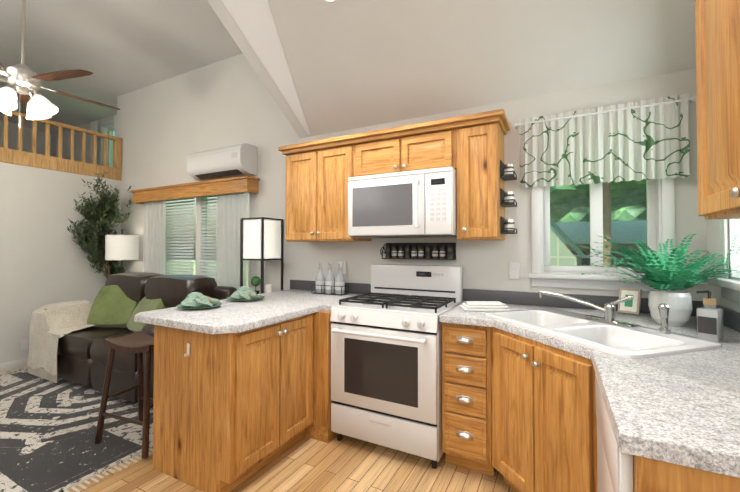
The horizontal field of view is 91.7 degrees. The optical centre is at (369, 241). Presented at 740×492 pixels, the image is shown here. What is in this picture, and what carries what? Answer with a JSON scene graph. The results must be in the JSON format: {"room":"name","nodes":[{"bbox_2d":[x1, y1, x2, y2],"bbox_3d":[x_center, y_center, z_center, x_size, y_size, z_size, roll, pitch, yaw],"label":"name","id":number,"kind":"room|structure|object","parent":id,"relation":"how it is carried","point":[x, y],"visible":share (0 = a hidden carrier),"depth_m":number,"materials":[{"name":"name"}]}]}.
{"room":"kitchen","nodes":[
{"label":"kitchen","id":0,"kind":"room"},
{"bbox_2d":[0,119,51,155],"bbox_3d":[-6.824,-1.900,4.502,0.150,1.840,4.770,-1,-1,28],"label":"wall","id":1,"kind":"structure","parent":0,"point":[13,138],"depth_m":6.12,"materials":[{"name":"paint"}]},
{"bbox_2d":[0,162,120,363],"bbox_3d":[-4.285,0.252,3.137,0.120,2.210,4.770,-1,-1,28],"label":"wall","id":2,"kind":"structure","parent":0,"point":[43,259],"depth_m":4.05,"materials":[{"name":"paint"}]},
{"bbox_2d":[0,358,27,372],"bbox_3d":[-4.075,1.305,2.743,0.599,0.090,4.299,-1,-1,28],"label":"baseboard","id":3,"kind":"structure","parent":2,"relation":"attached to","point":[13,365],"depth_m":3.85,"materials":[{"name":"white wood"}]},
{"bbox_2d":[51,116,113,164],"bbox_3d":[-4.544,-1.550,5.911,2.880,1.590,0.150,-1,-1,28],"label":"wall","id":4,"kind":"structure","parent":0,"point":[66,145],"depth_m":6.03,"materials":[{"name":"paint"}]},
{"bbox_2d":[99,119,113,166],"bbox_3d":[-3.926,-1.426,5.557,0.760,0.910,0.200,-1,-1,28],"label":"window","id":5,"kind":"structure","parent":4,"relation":"in","point":[108,129],"depth_m":5.67,"materials":[{"name":"clear glass"}]},
{"bbox_2d":[90,120,97,163],"bbox_3d":[-4.311,-1.421,5.598,0.200,0.920,0.042,-1,-1,28],"label":"curtain","id":6,"kind":"object","parent":5,"relation":"hanging from","point":[94,125],"visible":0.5,"depth_m":5.59,"materials":[{"name":"grey fabric"}]},
{"bbox_2d":[114,114,116,136],"bbox_3d":[-3.708,-1.426,5.283,0.240,0.920,0.042,-1,-1,28],"label":"curtain","id":7,"kind":"object","parent":5,"relation":"hanging from","point":[115,125],"visible":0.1,"depth_m":5.31,"materials":[{"name":"white fabric"}]},
{"bbox_2d":[0,0,241,134],"bbox_3d":[-4.170,-2.305,3.121,6.140,0.677,4.770,-1,-1,28],"label":"ceiling","id":8,"kind":"structure","parent":0,"point":[117,48],"depth_m":3.77,"materials":[{"name":"paint"}]},
{"bbox_2d":[0,0,119,127],"bbox_3d":[-2.740,-1.531,2.891,1.297,1.267,1.282,-1,-1,28],"label":"ceiling fan","id":9,"kind":"object","parent":8,"relation":"hanging from","point":[22,79],"visible":1,"depth_m":2.83,"materials":[{"name":"silver metal"}]},
{"bbox_2d":[1,367,514,491],"bbox_3d":[-2.871,1.402,2.293,9.150,0.120,5.020,-1,-1,28],"label":"floor","id":10,"kind":"structure","parent":0,"point":[344,464],"depth_m":2.06,"materials":[{"name":"brown wood"}]},
{"bbox_2d":[0,367,152,491],"bbox_3d":[-2.997,1.336,2.214,2.840,0.010,3.162,-1,-1,28],"label":"rug","id":11,"kind":"object","parent":10,"relation":"on","point":[47,433],"visible":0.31,"depth_m":2.48,"materials":[{"name":"grey fabric"}]},
{"bbox_2d":[94,331,153,458],"bbox_3d":[-1.540,0.992,2.439,0.488,0.683,0.338,0,-1,22],"label":"bar stool","id":12,"kind":"object","parent":11,"relation":"on","point":[139,342],"visible":0.67,"depth_m":2.38,"materials":[{"name":"brown wood"}]},
{"bbox_2d":[27,272,236,404],"bbox_3d":[-2.318,0.843,3.519,2.017,1.018,0.912,-1,-1,28],"label":"leather sofa","id":13,"kind":"object","parent":11,"relation":"on","point":[66,340],"visible":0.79,"depth_m":3.42,"materials":[{"name":"brown leather"}]},
{"bbox_2d":[27,300,93,382],"bbox_3d":[-3.047,0.970,3.644,0.607,0.672,0.462,-1,-1,28],"label":"throw blanket","id":14,"kind":"object","parent":13,"relation":"on","point":[50,324],"depth_m":3.50,"materials":[{"name":"fabric"}]},
{"bbox_2d":[87,285,138,327],"bbox_3d":[-2.604,0.667,3.712,0.525,0.429,0.425,-1,-1,28],"label":"pillow","id":15,"kind":"object","parent":13,"relation":"on","point":[113,306],"depth_m":3.63,"materials":[{"name":"green fabric"}]},
{"bbox_2d":[126,296,166,331],"bbox_3d":[-2.156,0.703,3.511,0.459,0.390,0.338,-1,-1,28],"label":"pillow","id":16,"kind":"object","parent":13,"relation":"on","point":[143,303],"depth_m":3.47,"materials":[{"name":"green fabric"}]},
{"bbox_2d":[67,170,132,277],"bbox_3d":[-3.221,0.261,4.319,0.570,2.233,0.639,-1,-1,28],"label":"tree","id":17,"kind":"object","parent":10,"relation":"on","point":[91,212],"visible":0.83,"depth_m":4.30,"materials":[{"name":"green plant"}]},
{"bbox_2d":[105,230,138,272],"bbox_3d":[-3.054,0.614,4.417,0.340,1.531,0.340,-1,-1,28],"label":"floor lamp","id":18,"kind":"object","parent":10,"relation":"on","point":[122,247],"visible":0.75,"depth_m":4.29,"materials":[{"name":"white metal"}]},
{"bbox_2d":[153,312,316,491],"bbox_3d":[-0.836,0.908,2.280,0.665,0.868,0.681,-1,-1,28],"label":"base cabinet","id":19,"kind":"object","parent":10,"relation":"on","point":[231,411],"depth_m":2.00,"materials":[{"name":"brown wood"}]},
{"bbox_2d":[240,217,283,293],"bbox_3d":[-1.022,0.570,3.394,0.278,1.582,0.278,-1,-1,28],"label":"floor lamp","id":20,"kind":"object","parent":10,"relation":"on","point":[262,239],"visible":0.71,"depth_m":3.33,"materials":[{"name":"black metal"}]},
{"bbox_2d":[317,311,332,438],"bbox_3d":[-0.509,0.918,2.900,0.661,0.868,0.722,-1,-1,28],"label":"base cabinet","id":21,"kind":"object","parent":10,"relation":"on","point":[324,401],"depth_m":2.42,"materials":[{"name":"brown wood"}]},
{"bbox_2d":[134,289,360,333],"bbox_3d":[-0.701,0.457,2.587,0.909,0.040,1.473,-1,-1,28],"label":"countertop","id":22,"kind":"structure","parent":21,"relation":"on","point":[231,316],"depth_m":2.19,"materials":[{"name":"stone"}]},
{"bbox_2d":[176,292,221,309],"bbox_3d":[-1.121,0.383,2.366,0.276,0.100,0.276,-1,-1,28],"label":"napkin","id":23,"kind":"object","parent":22,"relation":"on","point":[195,301],"visible":1,"depth_m":2.32,"materials":[{"name":"fabric"}]},
{"bbox_2d":[226,286,263,301],"bbox_3d":[-0.940,0.389,2.711,0.276,0.100,0.276,-1,-1,28],"label":"napkin","id":24,"kind":"object","parent":22,"relation":"on","point":[243,294],"visible":1,"depth_m":2.67,"materials":[{"name":"fabric"}]},
{"bbox_2d":[312,262,348,295],"bbox_3d":[-0.343,0.307,3.078,0.305,0.275,0.116,-1,-1,28],"label":"caddy","id":25,"kind":"object","parent":22,"relation":"on","point":[329,284],"visible":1,"depth_m":3.04,"materials":[{"name":"glass"}]},
{"bbox_2d":[330,264,462,468],"bbox_3d":[0.199,0.761,2.509,0.736,1.170,0.732,-1,-1,28],"label":"gas range","id":26,"kind":"object","parent":10,"relation":"on","point":[386,361],"visible":0.98,"depth_m":2.26,"materials":[{"name":"white metal"}]},
{"bbox_2d":[442,322,495,475],"bbox_3d":[0.681,0.908,2.312,0.280,0.869,0.663,-1,-1,28],"label":"drawers","id":27,"kind":"object","parent":10,"relation":"on","point":[466,404],"visible":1,"depth_m":2.04,"materials":[{"name":"brown wood"}]},
{"bbox_2d":[491,327,597,491],"bbox_3d":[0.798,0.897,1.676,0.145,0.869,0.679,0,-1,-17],"label":"base cabinet","id":28,"kind":"object","parent":10,"relation":"on","point":[544,428],"visible":0.98,"depth_m":1.62,"materials":[{"name":"brown wood"}]},
{"bbox_2d":[595,374,739,491],"bbox_3d":[0.974,0.884,0.906,0.637,0.869,0.648,-1,-1,28],"label":"base cabinet","id":29,"kind":"object","parent":10,"relation":"on","point":[617,471],"visible":0.33,"depth_m":0.76,"materials":[{"name":"brown wood"}]},
{"bbox_2d":[440,290,739,477],"bbox_3d":[0.904,0.421,1.573,1.372,0.328,1.783,-1,-1,28],"label":"countertop","id":30,"kind":"structure","parent":29,"relation":"on","point":[670,394],"depth_m":1.14,"materials":[{"name":"stone"}]},
{"bbox_2d":[459,301,509,311],"bbox_3d":[0.730,0.410,2.300,0.280,0.042,0.180,0,-1,4],"label":"dish towel","id":31,"kind":"object","parent":30,"relation":"on","point":[488,306],"visible":0.94,"depth_m":2.23,"materials":[{"name":"fabric"}]},
{"bbox_2d":[618,288,641,314],"bbox_3d":[1.544,0.352,2.136,0.050,0.148,0.110,1,-1,-34],"label":"framed picture","id":32,"kind":"object","parent":30,"relation":"on","point":[633,305],"visible":0.9,"depth_m":2.12,"materials":[{"name":"beige wood"}]},
{"bbox_2d":[575,234,739,326],"bbox_3d":[1.420,0.186,1.837,0.643,0.474,0.769,-1,-1,28],"label":"potted plant","id":33,"kind":"object","parent":30,"relation":"on","point":[662,276],"visible":0.98,"depth_m":1.79,"materials":[{"name":"green plant"}]},
{"bbox_2d":[696,290,723,341],"bbox_3d":[1.454,0.313,1.540,0.072,0.211,0.078,1,-1,-32],"label":"soap bottle","id":34,"kind":"object","parent":30,"relation":"on","point":[709,324],"visible":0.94,"depth_m":1.52,"materials":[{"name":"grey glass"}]},
{"bbox_2d":[207,0,309,137],"bbox_3d":[-1.611,-1.946,1.512,0.120,2.252,4.300,-1,-1,28],"label":"ceiling beam","id":35,"kind":"structure","parent":0,"point":[225,16],"depth_m":2.85,"materials":[{"name":"paint"}]},
{"bbox_2d":[222,0,309,134],"bbox_3d":[-0.703,-1.649,2.374,0.683,1.265,1.880,-1,-1,28],"label":"ceiling","id":36,"kind":"structure","parent":0,"point":[253,19],"depth_m":2.67,"materials":[{"name":"white paint"}]},
{"bbox_2d":[117,53,707,306],"bbox_3d":[-0.660,-0.512,3.500,6.220,3.750,0.150,-1,-1,28],"label":"wall","id":37,"kind":"structure","parent":0,"point":[166,128],"depth_m":3.49,"materials":[{"name":"paint"}]},
{"bbox_2d":[166,196,215,275],"bbox_3d":[-1.960,0.360,4.171,1.680,2.030,0.080,-1,-1,28],"label":"window frame","id":38,"kind":"structure","parent":37,"relation":"attached to","point":[198,237],"depth_m":4.15,"materials":[{"name":"white plastic"}]},
{"bbox_2d":[165,195,216,280],"bbox_3d":[-1.987,0.238,4.122,1.540,1.699,0.045,-1,-1,28],"label":"window blind slats","id":39,"kind":"object","parent":37,"relation":"attached to","point":[171,262],"visible":0.21,"depth_m":4.20,"materials":[{"name":"white plastic"}]},
{"bbox_2d":[130,175,259,203],"bbox_3d":[-2.041,-0.565,4.043,1.990,0.155,0.169,-1,-1,28],"label":"cornice valance","id":40,"kind":"object","parent":37,"relation":"attached to","point":[240,184],"visible":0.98,"depth_m":3.86,"materials":[{"name":"brown wood"}]},
{"bbox_2d":[143,200,165,274],"bbox_3d":[-2.615,0.423,4.343,0.440,1.850,0.044,-1,-1,28],"label":"sheer curtain","id":41,"kind":"object","parent":40,"relation":"hanging from","point":[154,252],"depth_m":4.34,"materials":[{"name":"white fabric"}]},
{"bbox_2d":[216,192,249,288],"bbox_3d":[-1.425,0.412,3.716,0.490,1.850,0.044,-1,-1,28],"label":"sheer curtain","id":42,"kind":"object","parent":40,"relation":"hanging from","point":[233,209],"visible":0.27,"depth_m":3.73,"materials":[{"name":"white fabric"}]},
{"bbox_2d":[187,143,256,180],"bbox_3d":[-1.563,-0.827,3.765,0.800,0.291,0.223,-1,-1,28],"label":"mini-split air conditioner","id":43,"kind":"object","parent":37,"relation":"attached to","point":[230,161],"visible":1,"depth_m":3.65,"materials":[{"name":"white plastic"}]},
{"bbox_2d":[285,145,370,241],"bbox_3d":[-0.369,-0.380,3.063,0.678,0.750,0.348,-1,-1,28],"label":"upper cabinet","id":44,"kind":"object","parent":37,"relation":"attached to","point":[316,198],"visible":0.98,"depth_m":2.93,"materials":[{"name":"brown wood"}]},
{"bbox_2d":[339,261,345,274],"bbox_3d":[-0.239,0.229,3.160,0.070,0.115,0.007,-1,-1,28],"label":"electrical outlet plate","id":45,"kind":"object","parent":37,"relation":"attached to","point":[343,264],"depth_m":3.15,"materials":[{"name":"white plastic"}]},
{"bbox_2d":[354,129,455,176],"bbox_3d":[0.286,-0.628,2.724,0.798,0.265,0.348,-1,-1,28],"label":"upper cabinet","id":46,"kind":"object","parent":37,"relation":"attached to","point":[423,151],"visible":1,"depth_m":2.58,"materials":[{"name":"brown wood"}]},
{"bbox_2d":[278,109,509,154],"bbox_3d":[0.103,-0.790,2.817,1.830,0.061,0.358,-1,-1,28],"label":"crown molding","id":47,"kind":"structure","parent":46,"relation":"attached to","point":[483,118],"depth_m":2.56,"materials":[{"name":"brown wood"}]},
{"bbox_2d":[348,167,456,237],"bbox_3d":[0.262,-0.263,2.670,0.790,0.452,0.453,-1,-1,28],"label":"microwave","id":48,"kind":"object","parent":46,"relation":"attached to","point":[416,204],"visible":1,"depth_m":2.48,"materials":[{"name":"white glass"}]},
{"bbox_2d":[380,243,455,259],"bbox_3d":[0.356,0.071,2.822,0.627,0.130,0.085,-1,-1,28],"label":"spice rack","id":49,"kind":"object","parent":37,"relation":"attached to","point":[433,251],"visible":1,"depth_m":2.80,"materials":[{"name":"black metal"}]},
{"bbox_2d":[456,123,504,239],"bbox_3d":[0.761,-0.390,2.472,0.270,0.750,0.348,-1,-1,28],"label":"upper cabinet","id":50,"kind":"object","parent":37,"relation":"attached to","point":[480,181],"visible":1,"depth_m":2.34,"materials":[{"name":"brown wood"}]},
{"bbox_2d":[500,160,516,233],"bbox_3d":[0.931,-0.296,2.405,0.086,0.480,0.168,-1,-1,28],"label":"spice rack","id":51,"kind":"object","parent":50,"relation":"attached to","point":[507,173],"visible":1,"depth_m":2.38,"materials":[{"name":"black metal"}]},
{"bbox_2d":[290,280,702,315],"bbox_3d":[0.578,0.394,2.741,3.034,0.089,0.018,-1,-1,28],"label":"trim","id":52,"kind":"structure","parent":37,"relation":"attached to","point":[507,297],"depth_m":2.49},
{"bbox_2d":[509,263,519,278],"bbox_3d":[1.013,0.204,2.522,0.070,0.115,0.009,-1,-1,28],"label":"electrical outlet plate","id":53,"kind":"object","parent":37,"relation":"attached to","point":[514,270],"depth_m":2.52,"materials":[{"name":"white plastic"}]},
{"bbox_2d":[529,178,675,291],"bbox_3d":[1.482,-0.257,2.348,0.810,1.120,0.200,-1,-1,28],"label":"window","id":54,"kind":"structure","parent":37,"relation":"in","point":[658,192],"depth_m":2.35,"materials":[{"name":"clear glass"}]},
{"bbox_2d":[515,93,695,188],"bbox_3d":[1.431,-0.606,2.267,0.960,0.484,0.062,-1,-1,28],"label":"valance curtain","id":55,"kind":"object","parent":54,"relation":"hanging from","point":[649,139],"visible":0.98,"depth_m":2.23,"materials":[{"name":"fabric"}]},
{"bbox_2d":[267,0,695,136],"bbox_3d":[-0.212,-1.730,0.861,2.960,1.798,4.450,-1,-1,28],"label":"ceiling","id":56,"kind":"structure","parent":0,"point":[353,64],"depth_m":2.35,"materials":[{"name":"paint"}]},
{"bbox_2d":[321,0,338,4],"bbox_3d":[-0.261,-1.580,2.252,0.170,0.102,0.146,-1,-1,28],"label":"recessed light","id":57,"kind":"object","parent":56,"relation":"in","point":[330,2],"visible":1,"depth_m":2.31,"materials":[{"name":"white"}]},
{"bbox_2d":[707,219,739,312],"bbox_3d":[1.033,-0.644,0.190,0.150,3.900,4.450,-1,-1,28],"label":"wall","id":58,"kind":"structure","parent":0,"point":[713,236],"depth_m":1.94,"materials":[{"name":"paint"}]},
{"bbox_2d":[695,0,739,219],"bbox_3d":[0.982,-0.546,0.644,0.358,0.920,1.210,-1,-1,28],"label":"upper cabinet","id":59,"kind":"object","parent":58,"relation":"attached to","point":[717,34],"visible":1,"depth_m":1.07,"materials":[{"name":"brown wood"}]},
{"bbox_2d":[704,304,739,332],"bbox_3d":[1.497,0.368,1.239,0.015,0.089,1.740,-1,-1,28],"label":"trim","id":60,"kind":"structure","parent":58,"relation":"attached to","point":[731,319],"depth_m":1.75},
{"bbox_2d":[708,219,739,302],"bbox_3d":[1.683,-0.277,1.492,0.210,1.110,0.790,-1,-1,28],"label":"window","id":61,"kind":"structure","parent":58,"relation":"in","point":[730,288],"depth_m":1.77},
{"bbox_3d":[-5.561,-0.916,3.825,3.000,0.150,4.770,-1,-1,28],"label":"floor","id":62,"kind":"structure","parent":0,"visible":0},
{"bbox_2d":[0,111,122,180],"bbox_3d":[-4.184,-1.134,3.236,0.070,0.565,3.596,-1,-1,28],"label":"loft railing","id":63,"kind":"object","parent":62,"relation":"on","point":[18,156],"visible":0.92,"depth_m":4.23,"materials":[{"name":"brown wood"}]},
{"label":"outside","id":64,"kind":"structure","parent":0,"visible":0},
{"bbox_2d":[177,260,215,278],"bbox_3d":[11.963,2.811,24.972,120.000,0.150,130.000,-1,-1,28],"label":"ground","id":65,"kind":"structure","parent":64,"point":[193,267],"depth_m":47.65,"materials":[{"name":"green plant"}]},
{"bbox_2d":[550,218,584,265],"bbox_3d":[8.609,0.468,18.190,3.800,4.300,4.200,-1,-1,34],"label":"greenhouse","id":66,"kind":"object","parent":65,"relation":"on","point":[554,225],"depth_m":16.10,"materials":[{"name":"green glass"}]},
{"bbox_2d":[550,185,589,222],"bbox_3d":[11.164,-10.233,26.865,10.157,26.000,8.328,-1,-1,28],"label":"tree","id":67,"kind":"object","parent":65,"relation":"on","point":[562,205],"depth_m":23.02,"materials":[{"name":"green plant"}]},
{"bbox_2d":[558,207,589,222],"bbox_3d":[22.130,-10.701,40.068,8.227,27.394,7.471,-1,-1,28],"label":"tree","id":68,"kind":"object","parent":65,"relation":"on","point":[582,216],"depth_m":37.42,"materials":[{"name":"green plant"}]},
{"bbox_2d":[575,255,615,265],"bbox_3d":[11.561,1.702,20.123,5.400,1.900,2.060,0,-1,6],"label":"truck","id":69,"kind":"object","parent":65,"relation":"on","point":[585,261],"depth_m":19.22,"materials":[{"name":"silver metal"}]},
{"bbox_2d":[550,220,646,266],"bbox_3d":[21.007,0.530,30.439,13.700,4.600,6.700,0,-1,24],"label":"cabin","id":70,"kind":"object","parent":65,"relation":"on","point":[614,232],"depth_m":28.99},
{"bbox_2d":[602,182,611,265],"bbox_3d":[7.882,-8.490,12.062,10.138,22.000,8.588,-1,-1,28],"label":"tree","id":71,"kind":"object","parent":65,"relation":"on","point":[606,200],"depth_m":12.00,"materials":[{"name":"plant"}]},
{"bbox_2d":[568,179,646,206],"bbox_3d":[16.244,-10.771,24.677,10.984,27.000,9.658,-1,-1,28],"label":"tree","id":72,"kind":"object","parent":65,"relation":"on","point":[632,189],"depth_m":22.54,"materials":[{"name":"green plant"}]},
{"bbox_2d":[611,201,646,220],"bbox_3d":[27.943,-8.382,38.487,8.250,22.702,9.144,-1,-1,28],"label":"tree","id":73,"kind":"object","parent":65,"relation":"on","point":[636,211],"depth_m":36.26,"materials":[{"name":"green plant"}]}
]}

